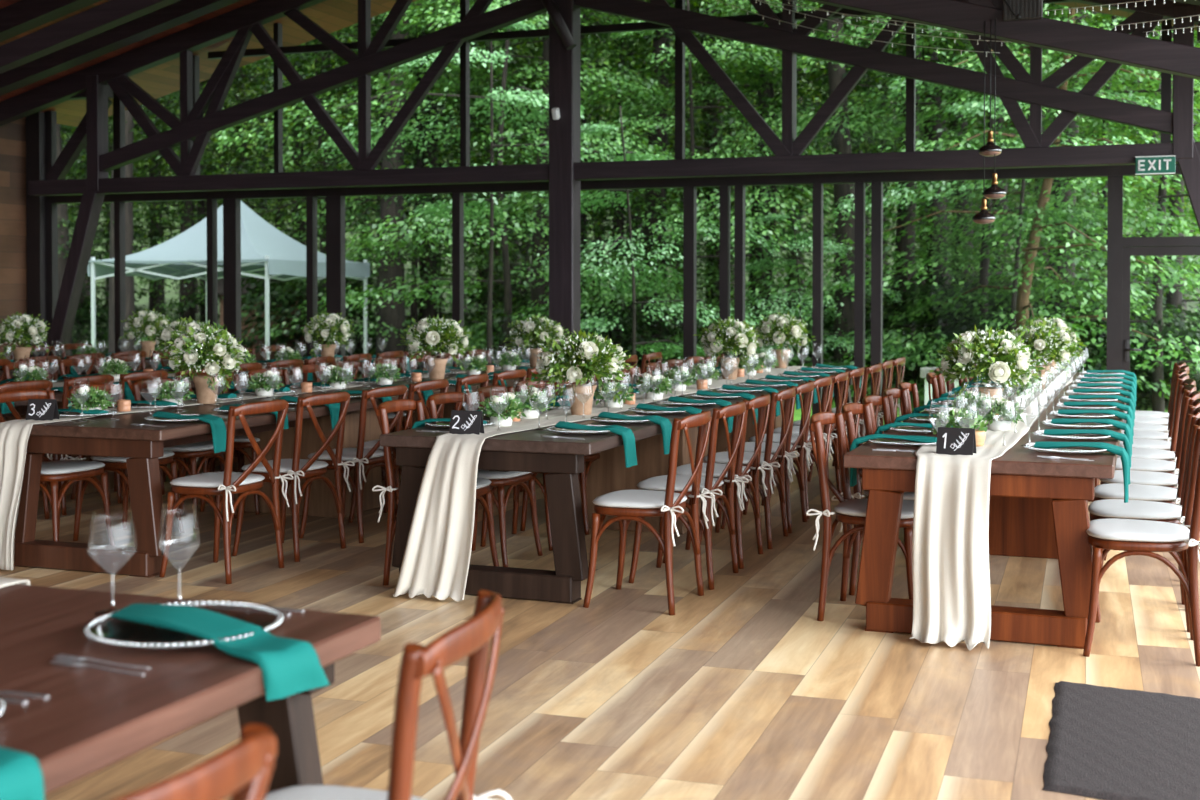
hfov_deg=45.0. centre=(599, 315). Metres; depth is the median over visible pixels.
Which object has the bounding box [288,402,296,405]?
charger plate
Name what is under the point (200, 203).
tree
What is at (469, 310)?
shrub
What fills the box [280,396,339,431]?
napkin
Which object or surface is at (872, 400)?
chair
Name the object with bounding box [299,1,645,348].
tree
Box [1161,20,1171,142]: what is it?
trim
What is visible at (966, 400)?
flower bowl
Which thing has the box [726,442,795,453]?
cushion
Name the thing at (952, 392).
napkin
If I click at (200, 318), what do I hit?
shrub
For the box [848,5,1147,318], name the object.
tree
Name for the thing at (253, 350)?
chair
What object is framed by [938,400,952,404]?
charger plate
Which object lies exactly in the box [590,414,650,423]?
charger plate
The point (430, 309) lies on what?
tree
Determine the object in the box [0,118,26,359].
wall
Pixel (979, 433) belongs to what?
cup
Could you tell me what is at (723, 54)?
tree
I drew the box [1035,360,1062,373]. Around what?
flower bowl
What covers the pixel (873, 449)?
knife
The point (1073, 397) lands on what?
napkin
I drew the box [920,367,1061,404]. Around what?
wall
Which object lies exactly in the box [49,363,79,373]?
napkin
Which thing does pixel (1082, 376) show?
charger plate
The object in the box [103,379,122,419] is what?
wine glass
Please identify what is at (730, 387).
napkin
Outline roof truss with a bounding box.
[0,0,1199,401]
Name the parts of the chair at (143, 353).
rail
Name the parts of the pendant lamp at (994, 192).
lamp shade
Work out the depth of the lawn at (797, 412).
18.08 m
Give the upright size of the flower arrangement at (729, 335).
0.501 m
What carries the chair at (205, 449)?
on the floor
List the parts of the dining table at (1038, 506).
leg, sill, leg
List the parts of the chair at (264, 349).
leg, rail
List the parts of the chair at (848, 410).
rail, leg, leg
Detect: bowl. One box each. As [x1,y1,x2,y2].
[13,364,48,381]
[67,385,115,415]
[75,345,99,353]
[80,406,101,415]
[87,509,136,550]
[98,358,131,380]
[107,374,119,380]
[152,380,193,406]
[158,502,199,544]
[162,398,182,406]
[242,353,256,363]
[245,371,284,396]
[255,388,273,396]
[274,347,301,360]
[320,365,354,388]
[329,381,345,388]
[368,363,400,384]
[377,377,392,384]
[459,355,487,375]
[467,369,480,375]
[478,392,525,426]
[490,415,511,426]
[495,351,522,370]
[502,365,515,370]
[514,387,550,418]
[520,408,538,418]
[594,380,634,407]
[603,398,622,407]
[636,373,672,399]
[645,391,663,399]
[662,366,695,390]
[670,383,685,390]
[687,363,720,384]
[696,378,711,384]
[738,355,763,374]
[744,369,755,374]
[756,352,778,371]
[763,366,770,371]
[930,407,980,433]
[947,390,997,421]
[974,395,1027,430]
[986,419,1010,430]
[998,378,1037,402]
[1007,394,1026,402]
[1008,375,1042,396]
[1033,363,1054,380]
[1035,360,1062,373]
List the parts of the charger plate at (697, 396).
dish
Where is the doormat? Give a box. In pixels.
[1042,681,1199,799]
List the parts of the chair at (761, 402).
leg, seat, leg, rail, leg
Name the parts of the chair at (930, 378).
rail, leg, leg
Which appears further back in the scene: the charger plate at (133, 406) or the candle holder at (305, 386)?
the candle holder at (305, 386)
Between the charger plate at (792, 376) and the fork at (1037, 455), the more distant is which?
the charger plate at (792, 376)
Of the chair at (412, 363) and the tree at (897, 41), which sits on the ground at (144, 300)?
the tree at (897, 41)
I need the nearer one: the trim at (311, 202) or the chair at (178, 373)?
the chair at (178, 373)
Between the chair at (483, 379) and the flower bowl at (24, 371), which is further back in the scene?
the flower bowl at (24, 371)
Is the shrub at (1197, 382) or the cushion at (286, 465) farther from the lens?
the shrub at (1197, 382)
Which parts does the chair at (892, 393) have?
leg, rail, leg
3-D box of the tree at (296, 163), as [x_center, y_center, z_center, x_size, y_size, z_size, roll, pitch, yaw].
[-6.463,-4.702,30.850,8.922,11.980,8.094,0,1,-10]
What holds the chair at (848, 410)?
on the floor
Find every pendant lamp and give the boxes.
[972,21,995,223]
[978,20,1001,156]
[983,18,1006,198]
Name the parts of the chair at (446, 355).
rail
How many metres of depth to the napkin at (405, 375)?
11.31 m
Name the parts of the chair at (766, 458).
leg, leg, leg, leg, rail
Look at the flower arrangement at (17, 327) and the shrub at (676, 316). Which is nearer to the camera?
the flower arrangement at (17, 327)
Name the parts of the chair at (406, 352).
leg, rail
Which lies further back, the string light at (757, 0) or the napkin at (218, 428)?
the string light at (757, 0)
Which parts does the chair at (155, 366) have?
leg, rail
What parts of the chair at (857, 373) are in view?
leg, rail, leg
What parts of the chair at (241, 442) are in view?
leg, rail, leg, seat, leg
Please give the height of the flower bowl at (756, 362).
0.170 m
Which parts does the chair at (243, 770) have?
leg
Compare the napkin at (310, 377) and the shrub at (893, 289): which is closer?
the napkin at (310, 377)
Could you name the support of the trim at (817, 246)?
on the trim
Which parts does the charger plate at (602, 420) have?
dish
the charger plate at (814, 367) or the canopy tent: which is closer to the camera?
the charger plate at (814, 367)
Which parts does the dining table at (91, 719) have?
leg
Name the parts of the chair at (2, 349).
leg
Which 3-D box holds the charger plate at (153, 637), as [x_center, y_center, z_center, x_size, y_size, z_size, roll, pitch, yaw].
[-0.842,0.633,2.945,0.390,0.032,0.392,-1,1,-42]
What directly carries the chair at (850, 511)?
on the floor
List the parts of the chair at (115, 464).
leg, rail, leg, seat, leg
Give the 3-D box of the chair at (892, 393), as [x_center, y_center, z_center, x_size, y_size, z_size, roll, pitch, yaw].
[1.850,0.865,8.116,0.514,0.893,0.526,0,1,22]
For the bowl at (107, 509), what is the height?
0.135 m
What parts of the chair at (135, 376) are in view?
leg, leg, leg, rail, leg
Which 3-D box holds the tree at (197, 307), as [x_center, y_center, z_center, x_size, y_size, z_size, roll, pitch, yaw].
[-15.819,-7.967,54.756,9.962,16.355,10.119,0,1,20]
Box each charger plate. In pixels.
[0,696,5,716]
[6,379,56,382]
[59,409,117,417]
[83,599,283,649]
[131,402,183,408]
[145,414,202,422]
[161,368,174,371]
[185,395,242,401]
[213,407,228,413]
[234,371,248,373]
[241,389,294,394]
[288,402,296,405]
[291,385,333,389]
[346,381,376,383]
[350,395,360,398]
[411,371,454,374]
[425,419,493,428]
[545,402,570,410]
[546,424,609,434]
[559,396,612,401]
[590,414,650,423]
[628,406,685,414]
[661,399,715,406]
[690,392,740,399]
[716,387,763,393]
[739,382,785,387]
[760,377,802,382]
[778,373,819,377]
[795,369,835,373]
[811,366,847,369]
[868,435,936,446]
[889,426,959,434]
[909,416,934,422]
[924,408,947,413]
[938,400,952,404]
[972,383,998,385]
[1024,442,1106,454]
[1034,430,1110,440]
[1042,420,1111,428]
[1049,411,1114,418]
[1056,403,1115,409]
[1061,396,1118,401]
[1067,390,1119,394]
[1070,384,1120,388]
[1074,380,1121,382]
[1079,375,1123,378]
[1081,371,1123,373]
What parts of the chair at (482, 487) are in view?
leg, rail, leg, seat, leg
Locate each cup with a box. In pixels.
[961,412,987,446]
[975,429,984,446]
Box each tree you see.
[57,43,375,321]
[57,93,206,355]
[58,64,314,291]
[58,116,177,310]
[60,124,146,291]
[61,59,348,314]
[62,100,226,325]
[62,127,142,228]
[63,40,408,219]
[64,93,262,321]
[65,94,196,311]
[68,60,361,322]
[103,25,505,245]
[108,55,286,352]
[133,28,408,311]
[134,36,374,251]
[134,64,303,313]
[135,74,291,238]
[156,2,586,353]
[212,3,444,227]
[214,40,372,213]
[215,0,708,353]
[233,2,534,202]
[239,8,459,282]
[252,15,465,318]
[257,0,605,362]
[269,0,535,368]
[270,0,542,353]
[271,36,445,296]
[288,1,542,367]
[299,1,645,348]
[320,20,701,363]
[355,3,649,296]
[355,23,647,335]
[373,30,587,312]
[379,0,701,347]
[381,0,794,325]
[407,11,610,296]
[436,0,799,344]
[440,1,871,351]
[450,40,602,297]
[492,0,825,362]
[494,0,893,327]
[495,0,886,338]
[504,14,676,328]
[505,39,701,299]
[536,106,781,383]
[581,0,970,351]
[581,0,1013,347]
[582,0,848,328]
[586,0,755,304]
[587,1,874,313]
[587,36,778,298]
[588,0,886,305]
[639,5,893,231]
[643,0,970,319]
[709,0,1199,323]
[715,0,1078,381]
[727,0,1020,398]
[730,202,902,394]
[735,27,967,318]
[735,61,922,296]
[780,1,1109,385]
[796,4,1199,411]
[797,15,1199,327]
[800,6,1102,287]
[802,35,964,307]
[808,11,1199,302]
[820,41,1123,289]
[826,58,964,302]
[833,18,1181,331]
[847,5,1110,289]
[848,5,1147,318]
[853,52,1141,208]
[854,64,1090,270]
[862,16,1199,286]
[867,4,1196,322]
[871,5,1172,324]
[939,15,1148,291]
[943,14,1199,317]
[946,4,1199,411]
[946,6,1199,359]
[975,16,1196,312]
[1057,16,1197,143]
[1087,18,1199,327]
[1099,65,1191,314]
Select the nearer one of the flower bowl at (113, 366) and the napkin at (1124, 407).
the napkin at (1124, 407)
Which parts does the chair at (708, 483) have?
leg, leg, seat, leg, rail, leg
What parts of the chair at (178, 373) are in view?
rail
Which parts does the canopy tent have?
scissor frame, scissor frame, scissor frame, scissor frame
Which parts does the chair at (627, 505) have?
leg, leg, seat, leg, rail, leg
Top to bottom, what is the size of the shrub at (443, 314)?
1.473 m
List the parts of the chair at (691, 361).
leg, rail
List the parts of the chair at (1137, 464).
leg, rail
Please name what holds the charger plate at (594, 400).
on the dining table at (562, 459)
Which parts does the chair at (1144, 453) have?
leg, leg, rail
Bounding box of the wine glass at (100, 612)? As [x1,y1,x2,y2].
[87,509,136,616]
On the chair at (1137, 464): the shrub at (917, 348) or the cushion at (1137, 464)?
the cushion at (1137, 464)
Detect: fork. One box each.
[50,659,144,675]
[53,654,149,668]
[544,436,584,439]
[1037,455,1088,459]
[1041,456,1093,460]
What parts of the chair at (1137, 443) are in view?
leg, rail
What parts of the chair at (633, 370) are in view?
rail, leg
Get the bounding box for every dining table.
[0,356,169,379]
[0,363,397,493]
[0,365,620,577]
[0,584,380,795]
[380,367,852,603]
[843,372,1129,648]
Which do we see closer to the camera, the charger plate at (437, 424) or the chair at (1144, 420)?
the charger plate at (437, 424)
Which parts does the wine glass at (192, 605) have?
stem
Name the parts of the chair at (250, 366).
leg, leg, rail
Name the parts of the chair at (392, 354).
rail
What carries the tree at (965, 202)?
on the ground at (144, 300)
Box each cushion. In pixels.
[41,460,104,474]
[90,450,174,462]
[163,440,213,451]
[170,472,264,487]
[234,435,259,441]
[241,459,328,472]
[264,785,424,799]
[307,448,383,460]
[356,439,382,449]
[387,412,405,418]
[476,477,490,488]
[477,470,530,478]
[592,490,686,508]
[637,475,723,491]
[676,463,749,477]
[703,451,776,464]
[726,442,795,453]
[749,433,814,443]
[773,426,809,435]
[793,420,845,425]
[834,498,913,518]
[864,490,914,499]
[1086,518,1189,541]
[1088,499,1181,519]
[1094,483,1176,500]
[1099,470,1177,485]
[1115,458,1175,471]
[1117,447,1174,459]
[1119,439,1170,449]
[1121,430,1168,439]
[1123,417,1167,424]
[1125,411,1168,417]
[1134,423,1167,431]
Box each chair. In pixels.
[0,347,14,360]
[0,359,10,381]
[0,380,52,518]
[0,389,114,544]
[2,361,50,417]
[18,356,60,380]
[25,345,55,355]
[49,375,113,514]
[58,358,99,375]
[60,343,91,358]
[64,383,183,544]
[65,353,104,374]
[71,370,167,502]
[106,355,145,370]
[111,350,145,370]
[113,724,276,799]
[131,378,237,528]
[151,350,178,370]
[151,352,170,370]
[159,399,293,583]
[163,368,212,481]
[177,362,261,477]
[196,373,259,514]
[224,359,302,458]
[232,392,354,561]
[244,348,255,360]
[246,368,288,386]
[261,345,287,360]
[264,590,511,799]
[290,364,328,382]
[299,385,407,542]
[303,356,334,382]
[332,361,405,480]
[343,353,371,378]
[348,379,448,522]
[372,399,498,585]
[373,358,413,422]
[376,351,404,372]
[391,350,430,432]
[409,355,435,370]
[426,392,542,566]
[437,352,464,366]
[454,373,488,497]
[466,349,490,363]
[475,385,552,550]
[492,369,526,495]
[515,380,599,534]
[526,367,553,401]
[554,376,582,400]
[583,410,714,614]
[587,374,615,388]
[617,366,640,383]
[622,355,637,383]
[628,401,748,589]
[641,352,661,377]
[644,363,666,377]
[663,394,772,568]
[664,359,688,370]
[687,356,708,372]
[699,387,796,548]
[705,354,723,366]
[720,381,813,532]
[743,376,833,518]
[770,371,848,501]
[790,367,863,494]
[806,412,913,620]
[808,363,882,483]
[828,360,892,465]
[839,357,905,462]
[840,403,914,595]
[860,395,890,480]
[883,388,908,422]
[898,382,919,414]
[926,372,943,403]
[934,368,951,396]
[945,378,963,387]
[1083,428,1199,665]
[1088,417,1199,631]
[1093,407,1199,604]
[1099,399,1199,560]
[1115,391,1199,474]
[1117,384,1195,461]
[1119,379,1195,450]
[1121,374,1188,440]
[1123,366,1188,425]
[1125,362,1185,418]
[1134,370,1187,432]
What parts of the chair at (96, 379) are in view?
leg, rail, leg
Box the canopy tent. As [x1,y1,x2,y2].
[88,201,369,359]
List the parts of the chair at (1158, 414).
leg, rail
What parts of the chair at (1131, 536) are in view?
leg, seat, leg, leg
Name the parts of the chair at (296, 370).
leg, rail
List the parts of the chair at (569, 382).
leg, rail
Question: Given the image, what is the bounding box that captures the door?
[1122,246,1199,404]
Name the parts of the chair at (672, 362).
rail, leg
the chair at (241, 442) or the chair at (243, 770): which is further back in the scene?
the chair at (241, 442)
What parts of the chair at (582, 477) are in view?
leg, rail, leg, leg, seat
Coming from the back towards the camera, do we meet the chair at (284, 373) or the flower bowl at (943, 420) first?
the chair at (284, 373)
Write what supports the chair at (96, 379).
on the floor
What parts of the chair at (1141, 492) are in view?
seat, leg, leg, rail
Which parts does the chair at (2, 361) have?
rail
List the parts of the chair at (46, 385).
rail, leg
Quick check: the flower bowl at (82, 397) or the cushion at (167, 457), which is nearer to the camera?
the flower bowl at (82, 397)
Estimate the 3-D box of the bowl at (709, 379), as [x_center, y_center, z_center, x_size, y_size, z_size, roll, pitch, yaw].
[0.761,0.485,10.620,0.120,0.050,0.120,0,1,10]
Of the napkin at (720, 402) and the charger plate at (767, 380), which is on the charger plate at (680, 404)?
the napkin at (720, 402)
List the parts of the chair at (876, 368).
leg, leg, rail, leg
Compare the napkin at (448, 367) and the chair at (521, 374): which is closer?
the chair at (521, 374)
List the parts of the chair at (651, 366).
rail, leg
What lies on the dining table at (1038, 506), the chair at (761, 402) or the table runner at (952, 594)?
the table runner at (952, 594)
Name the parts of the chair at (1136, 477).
seat, leg, leg, rail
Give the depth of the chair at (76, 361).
11.92 m
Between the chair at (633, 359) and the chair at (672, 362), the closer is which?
the chair at (672, 362)
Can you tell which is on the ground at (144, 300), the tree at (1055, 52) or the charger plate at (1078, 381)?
the tree at (1055, 52)
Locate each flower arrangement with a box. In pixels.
[0,312,49,361]
[119,308,170,356]
[147,316,221,363]
[161,322,253,403]
[300,310,353,356]
[398,314,475,379]
[503,314,568,367]
[525,329,636,414]
[694,315,764,379]
[752,311,815,367]
[929,324,1044,406]
[1010,320,1085,388]
[1026,315,1083,375]
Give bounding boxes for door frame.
[1122,236,1199,246]
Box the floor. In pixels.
[0,442,1199,799]
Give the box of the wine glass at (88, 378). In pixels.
[73,378,90,421]
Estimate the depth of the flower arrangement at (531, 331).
12.94 m
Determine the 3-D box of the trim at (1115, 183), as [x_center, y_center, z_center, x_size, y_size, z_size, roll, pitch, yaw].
[4.683,-0.040,13.197,0.130,2.500,0.100,0,1,21]
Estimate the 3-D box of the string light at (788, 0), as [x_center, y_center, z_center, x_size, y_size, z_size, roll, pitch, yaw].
[1.856,-2.478,11.450,0.010,1.269,4.334,0,1,-18]
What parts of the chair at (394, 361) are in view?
rail, leg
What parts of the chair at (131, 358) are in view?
rail, leg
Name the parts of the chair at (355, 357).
rail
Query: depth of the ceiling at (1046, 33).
9.27 m
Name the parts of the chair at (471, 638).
leg, rail, leg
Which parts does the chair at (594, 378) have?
leg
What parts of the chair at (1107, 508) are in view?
seat, leg, leg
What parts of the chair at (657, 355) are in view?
leg, rail, leg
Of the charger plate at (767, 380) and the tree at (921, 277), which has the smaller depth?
the charger plate at (767, 380)
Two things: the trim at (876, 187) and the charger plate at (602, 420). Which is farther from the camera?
the trim at (876, 187)
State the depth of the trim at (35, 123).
17.33 m
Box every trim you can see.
[0,0,100,41]
[0,0,1199,95]
[26,112,46,356]
[45,111,56,179]
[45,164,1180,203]
[46,98,112,179]
[46,203,57,341]
[68,85,112,100]
[113,91,124,177]
[114,202,125,352]
[193,55,199,174]
[206,199,217,327]
[208,0,1071,58]
[223,199,240,341]
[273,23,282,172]
[306,197,317,355]
[326,196,345,355]
[452,193,463,366]
[460,0,469,165]
[675,0,684,158]
[683,187,696,366]
[719,186,730,366]
[734,185,745,357]
[794,0,796,139]
[812,183,822,414]
[854,182,864,426]
[871,182,882,426]
[906,21,915,151]
[1106,175,1122,372]
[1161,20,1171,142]
[1197,24,1199,42]
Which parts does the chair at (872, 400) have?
leg, rail, leg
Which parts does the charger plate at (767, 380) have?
dish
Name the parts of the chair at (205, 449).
leg, rail, leg, leg, seat, leg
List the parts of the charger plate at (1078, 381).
dish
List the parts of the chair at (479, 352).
rail, leg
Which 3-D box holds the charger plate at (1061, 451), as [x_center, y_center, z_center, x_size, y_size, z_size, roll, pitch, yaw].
[2.012,0.577,6.252,0.368,0.029,0.369,0,1,21]
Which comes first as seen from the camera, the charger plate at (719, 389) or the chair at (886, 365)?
the charger plate at (719, 389)
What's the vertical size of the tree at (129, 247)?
17.122 m
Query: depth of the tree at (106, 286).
56.66 m
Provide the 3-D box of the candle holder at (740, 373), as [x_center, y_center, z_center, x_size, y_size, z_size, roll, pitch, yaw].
[1.113,0.460,11.556,0.076,0.068,0.076,0,1,26]
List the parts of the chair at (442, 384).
leg, leg, leg, rail, leg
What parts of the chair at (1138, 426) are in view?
leg, leg, rail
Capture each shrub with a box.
[72,284,162,354]
[72,297,108,351]
[89,315,177,352]
[102,310,182,354]
[135,321,247,350]
[176,278,350,345]
[196,311,219,322]
[218,277,354,359]
[241,269,409,357]
[241,284,375,356]
[294,294,418,356]
[360,311,486,361]
[369,313,503,364]
[416,320,542,365]
[448,305,526,354]
[449,278,608,351]
[485,304,643,383]
[533,301,682,383]
[591,311,751,382]
[606,316,682,366]
[626,311,730,360]
[654,325,833,395]
[697,298,811,365]
[775,317,895,381]
[783,293,924,354]
[804,264,1034,385]
[823,289,951,366]
[827,300,1064,384]
[833,326,947,407]
[865,285,1103,385]
[904,300,1106,377]
[906,336,1036,403]
[965,327,1106,370]
[996,321,1137,401]
[1011,267,1199,319]
[1039,299,1199,409]
[1043,304,1199,405]
[1073,335,1189,407]
[1080,330,1199,405]
[1103,316,1199,402]
[1132,349,1199,405]
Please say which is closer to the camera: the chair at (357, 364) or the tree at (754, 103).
the chair at (357, 364)
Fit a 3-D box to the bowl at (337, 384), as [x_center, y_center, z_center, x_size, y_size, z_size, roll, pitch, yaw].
[-1.849,0.492,10.213,0.120,0.050,0.120,1,1,31]
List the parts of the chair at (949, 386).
leg, leg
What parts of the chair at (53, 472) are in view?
rail, leg, leg, seat, leg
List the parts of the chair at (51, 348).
rail, leg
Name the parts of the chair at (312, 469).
leg, leg, seat, leg, rail, leg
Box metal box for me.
[1003,0,1042,20]
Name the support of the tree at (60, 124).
on the ground at (144, 300)
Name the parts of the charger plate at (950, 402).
dish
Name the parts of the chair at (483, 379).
leg, rail, leg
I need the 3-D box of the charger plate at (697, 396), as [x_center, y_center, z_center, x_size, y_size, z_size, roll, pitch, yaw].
[0.760,0.523,9.339,0.355,0.029,0.356,-1,1,-37]
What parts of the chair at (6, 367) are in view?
leg, rail, leg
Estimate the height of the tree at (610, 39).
15.161 m
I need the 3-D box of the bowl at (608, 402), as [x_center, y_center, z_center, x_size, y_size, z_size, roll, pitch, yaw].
[0.080,0.521,8.580,0.120,0.050,0.120,-1,1,-28]
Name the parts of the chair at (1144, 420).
rail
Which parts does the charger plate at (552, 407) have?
dish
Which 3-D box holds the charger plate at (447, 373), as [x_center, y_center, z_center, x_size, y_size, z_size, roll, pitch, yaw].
[-1.373,0.477,11.935,0.368,0.029,0.369,0,1,21]
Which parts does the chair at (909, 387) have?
rail, leg, leg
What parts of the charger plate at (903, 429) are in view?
dish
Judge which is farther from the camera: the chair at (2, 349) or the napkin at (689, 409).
the chair at (2, 349)
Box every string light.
[716,0,999,56]
[743,0,955,32]
[757,0,1008,45]
[788,0,980,38]
[1044,0,1185,14]
[1112,15,1199,30]
[1143,26,1199,36]
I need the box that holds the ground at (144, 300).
[66,29,1199,404]
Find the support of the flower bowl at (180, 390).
on the table runner at (14, 434)
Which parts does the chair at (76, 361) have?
leg, rail, leg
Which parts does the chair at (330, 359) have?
leg, rail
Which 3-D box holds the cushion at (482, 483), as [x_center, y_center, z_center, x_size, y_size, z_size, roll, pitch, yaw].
[-0.772,0.844,7.262,0.402,0.034,0.448,0,1,18]
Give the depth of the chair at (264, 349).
14.54 m
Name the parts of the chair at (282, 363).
rail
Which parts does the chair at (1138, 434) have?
leg, rail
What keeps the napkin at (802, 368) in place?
on the charger plate at (799, 370)
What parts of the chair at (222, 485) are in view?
leg, seat, leg, leg, rail, leg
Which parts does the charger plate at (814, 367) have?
dish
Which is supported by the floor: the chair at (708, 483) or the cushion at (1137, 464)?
the chair at (708, 483)
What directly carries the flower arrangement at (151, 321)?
on the table runner
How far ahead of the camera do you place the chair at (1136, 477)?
7.36 m
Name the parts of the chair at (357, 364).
rail, leg, leg, seat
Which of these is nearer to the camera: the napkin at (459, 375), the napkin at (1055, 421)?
the napkin at (1055, 421)
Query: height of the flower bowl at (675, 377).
0.172 m
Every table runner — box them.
[0,364,529,570]
[0,577,29,587]
[53,359,339,386]
[392,366,806,601]
[910,371,1071,649]
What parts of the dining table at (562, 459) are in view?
leg, sill, leg, leg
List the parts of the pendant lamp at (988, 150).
lamp shade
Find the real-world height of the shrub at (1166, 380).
1.124 m
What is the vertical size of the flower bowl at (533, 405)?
0.172 m
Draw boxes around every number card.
[26,399,58,420]
[449,410,483,434]
[936,427,976,454]
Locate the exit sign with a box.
[1135,151,1175,174]
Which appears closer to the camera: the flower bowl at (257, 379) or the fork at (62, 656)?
the fork at (62, 656)
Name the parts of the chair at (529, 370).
leg, rail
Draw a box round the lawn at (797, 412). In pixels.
[542,390,1167,421]
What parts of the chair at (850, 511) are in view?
leg, rail, leg, seat, leg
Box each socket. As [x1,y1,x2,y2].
[981,198,986,209]
[987,131,992,141]
[991,173,997,183]
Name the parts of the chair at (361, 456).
leg, leg, seat, leg, rail, leg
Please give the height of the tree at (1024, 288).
7.467 m
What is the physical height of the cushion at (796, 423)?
0.034 m
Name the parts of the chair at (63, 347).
leg, rail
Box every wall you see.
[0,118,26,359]
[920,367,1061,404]
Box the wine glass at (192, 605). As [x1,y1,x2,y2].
[158,502,199,606]
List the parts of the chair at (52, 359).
rail, leg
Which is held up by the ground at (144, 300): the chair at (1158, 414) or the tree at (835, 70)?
the tree at (835, 70)
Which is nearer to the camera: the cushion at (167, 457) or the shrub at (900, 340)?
the cushion at (167, 457)
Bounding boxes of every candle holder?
[117,400,130,411]
[301,382,311,392]
[411,372,421,381]
[485,365,493,372]
[623,393,634,404]
[697,379,707,388]
[737,369,743,376]
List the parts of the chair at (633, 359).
rail, leg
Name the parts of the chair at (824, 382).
leg, leg, rail, leg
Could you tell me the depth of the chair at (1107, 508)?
6.29 m
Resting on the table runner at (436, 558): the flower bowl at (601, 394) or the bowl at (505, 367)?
the flower bowl at (601, 394)
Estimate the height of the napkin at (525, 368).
0.208 m
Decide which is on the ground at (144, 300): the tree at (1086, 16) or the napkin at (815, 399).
the tree at (1086, 16)
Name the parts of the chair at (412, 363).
leg, rail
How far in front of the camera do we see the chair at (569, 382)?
9.32 m
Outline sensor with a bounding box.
[551,107,559,119]
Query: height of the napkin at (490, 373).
0.138 m
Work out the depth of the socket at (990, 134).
9.19 m
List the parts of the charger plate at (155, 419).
dish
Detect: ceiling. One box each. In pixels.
[0,0,1196,126]
[0,0,1199,79]
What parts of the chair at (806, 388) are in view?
leg, leg, leg, leg, rail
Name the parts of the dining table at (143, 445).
leg, sill, leg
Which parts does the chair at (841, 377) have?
leg, leg, leg, rail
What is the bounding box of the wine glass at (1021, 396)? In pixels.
[1019,396,1039,445]
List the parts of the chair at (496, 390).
leg, rail, leg, leg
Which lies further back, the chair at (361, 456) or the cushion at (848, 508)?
the chair at (361, 456)
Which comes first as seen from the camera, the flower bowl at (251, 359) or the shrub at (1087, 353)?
the flower bowl at (251, 359)
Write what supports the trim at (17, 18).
attached to the wall at (13, 231)
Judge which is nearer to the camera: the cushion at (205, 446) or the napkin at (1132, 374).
the cushion at (205, 446)
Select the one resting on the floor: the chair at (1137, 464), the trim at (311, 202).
the chair at (1137, 464)
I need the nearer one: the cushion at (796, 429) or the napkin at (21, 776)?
the napkin at (21, 776)
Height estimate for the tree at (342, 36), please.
14.127 m
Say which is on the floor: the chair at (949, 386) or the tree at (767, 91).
the chair at (949, 386)
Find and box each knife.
[0,691,48,698]
[0,697,27,703]
[208,606,290,615]
[219,604,304,611]
[873,449,914,451]
[877,448,915,450]
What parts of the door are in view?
handle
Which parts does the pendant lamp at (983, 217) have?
lamp shade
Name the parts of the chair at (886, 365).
leg, leg, rail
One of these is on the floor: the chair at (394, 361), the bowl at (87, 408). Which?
the chair at (394, 361)
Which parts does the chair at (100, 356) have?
leg, rail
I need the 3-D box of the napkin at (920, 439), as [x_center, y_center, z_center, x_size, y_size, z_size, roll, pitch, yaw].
[1.328,0.659,6.565,0.387,0.242,0.127,0,1,22]
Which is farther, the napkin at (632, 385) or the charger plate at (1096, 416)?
the napkin at (632, 385)
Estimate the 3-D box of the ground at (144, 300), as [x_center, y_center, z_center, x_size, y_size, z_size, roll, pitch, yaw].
[-10.562,-10.892,42.778,100.000,23.550,97.000,0,1,21]
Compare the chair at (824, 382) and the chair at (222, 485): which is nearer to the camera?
the chair at (222, 485)
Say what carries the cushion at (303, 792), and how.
on the chair at (471, 638)
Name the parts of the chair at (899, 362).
leg, leg, rail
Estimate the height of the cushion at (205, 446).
0.034 m
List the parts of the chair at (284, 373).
rail, leg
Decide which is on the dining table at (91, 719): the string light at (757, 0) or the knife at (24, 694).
the knife at (24, 694)
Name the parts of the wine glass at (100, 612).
stem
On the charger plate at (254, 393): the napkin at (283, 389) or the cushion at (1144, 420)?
the napkin at (283, 389)
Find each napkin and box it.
[0,378,33,384]
[0,402,14,413]
[0,747,44,799]
[40,387,71,412]
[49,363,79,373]
[58,373,101,379]
[58,409,108,414]
[109,603,329,700]
[113,382,134,400]
[116,400,176,406]
[145,357,162,367]
[152,411,226,452]
[156,366,171,369]
[188,393,236,397]
[219,404,288,428]
[234,387,289,393]
[257,359,275,362]
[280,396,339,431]
[285,382,329,387]
[307,355,341,357]
[307,373,312,380]
[334,390,391,401]
[341,377,376,380]
[370,373,411,377]
[372,355,410,371]
[380,385,433,404]
[406,369,449,373]
[411,418,487,428]
[421,380,471,393]
[446,366,476,368]
[456,374,506,395]
[488,371,533,379]
[518,367,565,391]
[524,401,569,405]
[547,395,595,401]
[555,421,636,467]
[598,412,671,454]
[623,383,641,386]
[636,403,701,426]
[668,396,733,432]
[696,390,757,423]
[722,384,779,416]
[745,379,800,408]
[765,375,817,403]
[783,371,833,396]
[800,367,844,372]
[815,364,860,386]
[850,434,936,486]
[875,422,952,433]
[894,413,936,422]
[911,404,971,412]
[926,397,956,404]
[940,391,965,396]
[951,385,1001,390]
[965,380,1002,384]
[1034,441,1128,502]
[1044,429,1130,483]
[1051,418,1131,467]
[1058,409,1132,455]
[1063,402,1133,443]
[1069,395,1133,435]
[1073,389,1134,425]
[1077,383,1134,418]
[1080,378,1135,410]
[1084,374,1135,405]
[1087,370,1136,400]
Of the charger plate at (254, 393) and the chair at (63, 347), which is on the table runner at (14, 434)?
the charger plate at (254, 393)
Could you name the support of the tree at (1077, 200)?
on the ground at (144, 300)
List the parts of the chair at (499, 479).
leg, rail, leg, leg, seat, leg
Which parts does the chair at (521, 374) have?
leg, rail, leg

